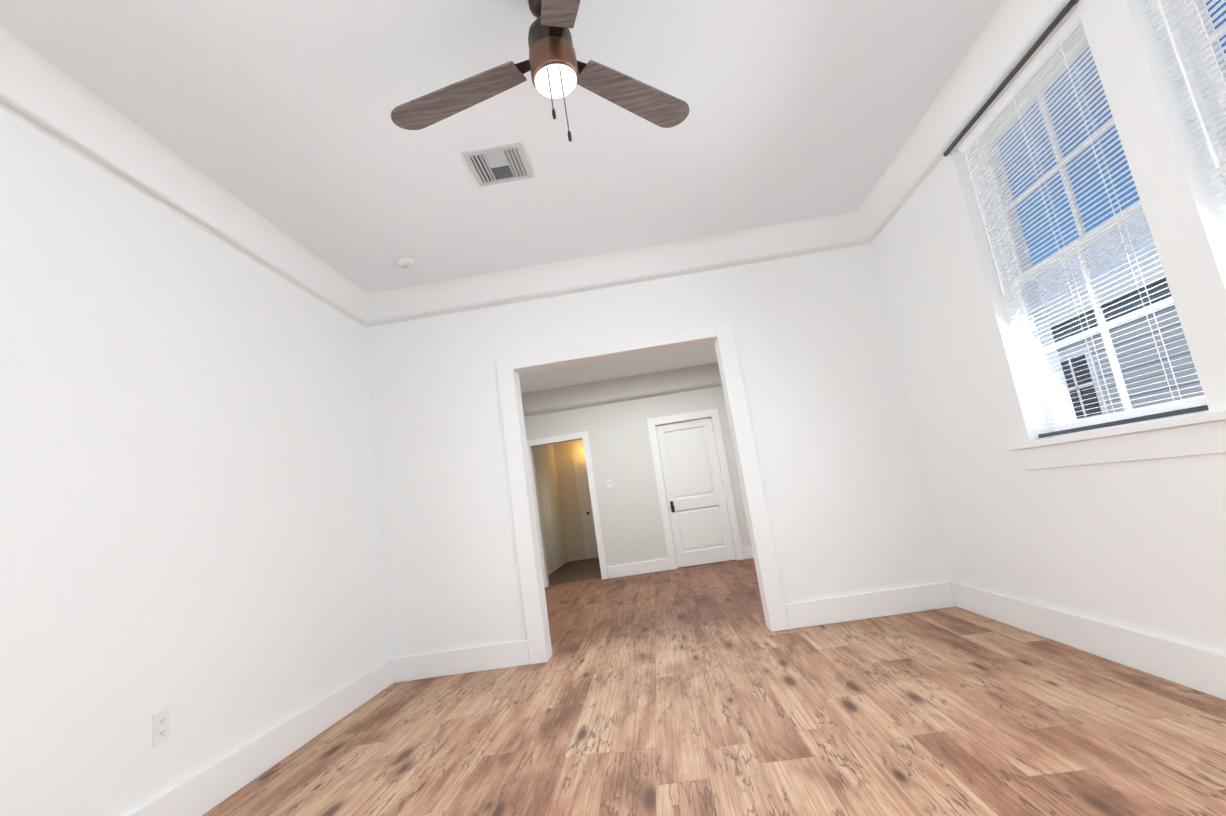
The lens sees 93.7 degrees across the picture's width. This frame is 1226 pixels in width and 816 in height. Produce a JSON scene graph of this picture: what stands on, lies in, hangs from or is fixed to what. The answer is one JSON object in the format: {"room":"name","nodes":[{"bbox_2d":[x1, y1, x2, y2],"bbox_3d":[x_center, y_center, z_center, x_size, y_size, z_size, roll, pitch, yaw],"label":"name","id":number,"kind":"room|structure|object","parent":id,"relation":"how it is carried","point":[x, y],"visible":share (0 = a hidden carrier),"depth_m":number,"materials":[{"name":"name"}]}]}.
{"room":"empty living room","nodes":[
{"label":"empty living room","id":0,"kind":"room"},
{"bbox_2d":[0,108,567,815],"bbox_3d":[-1.783,0.812,5.568,0.250,2.971,14.250,-9,-10,3],"label":"wall","id":1,"kind":"structure","parent":0,"point":[190,530],"depth_m":2.38,"materials":[{"name":"white paint"}]},
{"bbox_2d":[152,708,169,746],"bbox_3d":[-1.744,1.234,2.220,0.009,0.115,0.072,-9,-10,3],"label":"electrical outlet","id":2,"kind":"object","parent":1,"relation":"attached to","point":[161,727],"visible":1,"depth_m":2.21,"materials":[{"name":"white plastic"}]},
{"bbox_2d":[125,658,396,815],"bbox_3d":[-1.754,1.403,1.316,0.022,0.165,5.574,-9,-10,3],"label":"baseboard","id":3,"kind":"structure","parent":1,"relation":"attached to","point":[207,789],"depth_m":2.70,"materials":[{"name":"white paint"}]},
{"bbox_2d":[0,0,1003,392],"bbox_3d":[0.051,-1.015,5.734,4.418,0.120,14.250,-9,-10,3],"label":"ceiling","id":4,"kind":"structure","parent":0,"point":[276,112],"depth_m":2.77,"materials":[{"name":"white paint"}]},
{"bbox_2d":[396,258,414,268],"bbox_3d":[-1.454,-1.009,4.029,0.128,0.038,0.128,-9,-10,3],"label":"smoke detector","id":5,"kind":"object","parent":4,"relation":"attached to","point":[405,263],"visible":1,"depth_m":4.00,"materials":[{"name":"white plastic"}]},
{"bbox_2d":[462,142,532,186],"bbox_3d":[-0.615,-1.308,3.103,0.308,0.011,0.310,-9,-10,3],"label":"ceiling vent","id":6,"kind":"object","parent":4,"relation":"in","point":[498,164],"visible":1,"depth_m":3.09,"materials":[{"name":"silver metal"}]},
{"bbox_2d":[0,0,1069,327],"bbox_3d":[-0.216,-1.496,1.679,3.918,0.245,5.574,-9,-10,3],"label":"crown molding","id":7,"kind":"structure","parent":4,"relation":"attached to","point":[38,92],"depth_m":3.31,"materials":[{"name":"white paint"}]},
{"bbox_2d":[391,0,688,141],"bbox_3d":[-0.291,-1.214,1.995,1.202,0.666,1.184,-9,-10,3],"label":"ceiling fan","id":8,"kind":"object","parent":4,"relation":"hanging from","point":[555,67],"visible":1,"depth_m":2.17,"materials":[{"name":"brown wood"}]},
{"bbox_2d":[553,439,597,561],"bbox_3d":[-0.494,1.780,12.503,1.350,2.871,0.100,-9,-10,3],"label":"wall","id":9,"kind":"structure","parent":0,"point":[566,454],"depth_m":12.46,"materials":[{"name":"beige paint"}]},
{"bbox_2d":[573,458,590,558],"bbox_3d":[-0.262,2.103,12.372,0.920,2.130,0.022,-9,-10,3],"label":"door frame","id":10,"kind":"structure","parent":9,"relation":"attached to","point":[577,462],"depth_m":12.39,"materials":[{"name":"white paint"}]},
{"bbox_2d":[579,463,598,557],"bbox_3d":[-0.258,2.143,12.321,0.710,2.017,0.104,-9,-10,3],"label":"hall door","id":11,"kind":"structure","parent":9,"relation":"in","point":[588,511],"depth_m":12.34,"materials":[{"name":"white paint"}]},
{"bbox_2d":[524,386,750,586],"bbox_3d":[0.488,0.942,8.531,3.918,2.871,0.150,-9,-10,3],"label":"wall","id":12,"kind":"structure","parent":0,"point":[631,522],"depth_m":8.49,"materials":[{"name":"white paint"}]},
{"bbox_2d":[607,479,612,486],"bbox_3d":[-0.050,1.107,8.458,0.072,0.115,0.016,-9,-10,3],"label":"light switch","id":13,"kind":"object","parent":12,"relation":"attached to","point":[609,482],"visible":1,"depth_m":8.46,"materials":[{"name":"white plastic"}]},
{"bbox_2d":[521,362,721,416],"bbox_3d":[0.305,-0.304,8.633,3.750,0.355,0.075,-9,-10,3],"label":"trim","id":14,"kind":"structure","parent":12,"relation":"attached to","point":[634,387],"depth_m":8.65,"materials":[{"name":"white paint"}]},
{"bbox_2d":[527,408,744,587],"bbox_3d":[0.257,1.302,8.418,2.941,2.196,0.050,-9,-10,3],"label":"trim","id":15,"kind":"structure","parent":12,"relation":"attached to","point":[713,414],"depth_m":8.41,"materials":[{"name":"white paint"}]},
{"bbox_2d":[607,558,669,577],"bbox_3d":[0.365,2.296,8.233,0.886,0.165,0.018,-9,-10,3],"label":"baseboard","id":16,"kind":"structure","parent":12,"relation":"attached to","point":[638,568],"depth_m":8.22,"materials":[{"name":"white paint"}]},
{"bbox_2d":[655,417,735,567],"bbox_3d":[1.193,1.210,8.375,0.843,2.076,0.110,-9,-10,3],"label":"door","id":17,"kind":"structure","parent":12,"relation":"in","point":[697,507],"depth_m":8.39,"materials":[{"name":"white paint"}]},
{"bbox_2d":[743,546,753,558],"bbox_3d":[2.224,2.006,8.145,0.747,0.165,0.018,-9,-10,3],"label":"baseboard","id":18,"kind":"structure","parent":12,"relation":"attached to","point":[748,553],"depth_m":8.15,"materials":[{"name":"white paint"}]},
{"bbox_2d":[366,244,950,660],"bbox_3d":[0.179,0.246,4.277,3.918,2.871,0.160,-9,-10,3],"label":"wall","id":19,"kind":"structure","parent":0,"point":[849,504],"depth_m":4.20,"materials":[{"name":"white paint"}]},
{"bbox_2d":[393,639,529,682],"bbox_3d":[-1.062,1.774,4.027,0.962,0.165,0.018,-9,-10,3],"label":"baseboard","id":20,"kind":"structure","parent":19,"relation":"attached to","point":[514,653],"depth_m":4.02,"materials":[{"name":"white paint"}]},
{"bbox_2d":[495,323,789,664],"bbox_3d":[0.162,0.588,4.223,1.800,2.190,0.204,-9,-10,3],"label":"door frame","id":21,"kind":"structure","parent":19,"relation":"attached to","point":[764,545],"depth_m":4.16,"materials":[{"name":"white paint"}]},
{"bbox_2d":[785,581,952,628],"bbox_3d":[1.736,1.337,3.895,1.108,0.165,0.018,-9,-10,3],"label":"baseboard","id":22,"kind":"structure","parent":19,"relation":"attached to","point":[933,596],"depth_m":3.89,"materials":[{"name":"white paint"}]},
{"bbox_2d":[202,557,1225,815],"bbox_3d":[0.484,1.899,5.276,4.018,0.100,13.950,-9,-10,3],"label":"floor","id":23,"kind":"structure","parent":0,"point":[696,690],"depth_m":2.42,"materials":[{"name":"brown wood"}]},
{"bbox_2d":[871,0,1225,653],"bbox_3d":[2.330,0.170,5.374,0.250,2.971,14.250,-9,-10,3],"label":"wall","id":24,"kind":"structure","parent":0,"point":[1139,545],"depth_m":2.67,"materials":[{"name":"white paint"}]},
{"bbox_2d":[949,581,1225,699],"bbox_3d":[2.093,0.803,1.134,0.018,0.165,5.574,-9,-10,3],"label":"baseboard","id":25,"kind":"structure","parent":24,"relation":"attached to","point":[1203,670],"depth_m":2.53,"materials":[{"name":"white paint"}]},
{"bbox_2d":[972,23,1209,436],"bbox_3d":[2.072,-0.725,2.540,0.070,1.624,0.942,-9,-10,3],"label":"window","id":26,"kind":"structure","parent":24,"relation":"in","point":[1190,403],"depth_m":2.60,"materials":[{"name":"white"}]},
{"bbox_2d":[943,0,1208,437],"bbox_3d":[1.954,-0.711,2.546,0.098,1.619,1.006,-9,-10,3],"label":"window blind","id":27,"kind":"object","parent":26,"relation":"attached to","point":[1065,31],"visible":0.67,"depth_m":2.51,"materials":[{"name":"white plastic"}]},
{"bbox_2d":[1009,409,1225,469],"bbox_3d":[1.999,0.072,1.848,0.045,0.140,2.270,-9,-10,3],"label":"window sill","id":28,"kind":"structure","parent":24,"relation":"attached to","point":[1195,434],"depth_m":2.24,"materials":[{"name":"white paint"}]},
{"bbox_2d":[1160,0,1225,182],"bbox_3d":[1.991,-0.906,1.433,0.070,1.624,0.942,-9,-10,3],"label":"window","id":29,"kind":"structure","parent":24,"relation":"in","point":[1215,127],"depth_m":1.91,"materials":[{"name":"white"}]},
{"bbox_2d":[1144,0,1225,221],"bbox_3d":[1.873,-0.892,1.440,0.098,1.619,1.006,-9,-10,3],"label":"window blind","id":30,"kind":"object","parent":29,"relation":"attached to","point":[1213,153],"visible":1,"depth_m":1.85,"materials":[{"name":"white plastic"}]},
{"label":"outside","id":31,"kind":"structure","parent":0,"visible":0},
{"bbox_3d":[22.318,-0.913,3.104,39.750,0.050,70.000,-9,-10,3],"label":"ground","id":32,"kind":"structure","parent":31,"visible":0},
{"bbox_2d":[1037,215,1203,419],"bbox_3d":[8.190,-1.680,2.227,7.260,5.220,22.600,-9,-10,3],"label":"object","id":33,"kind":"structure","parent":32,"relation":"on","point":[1157,367],"depth_m":5.69,"materials":[{"name":"white"}]}
]}

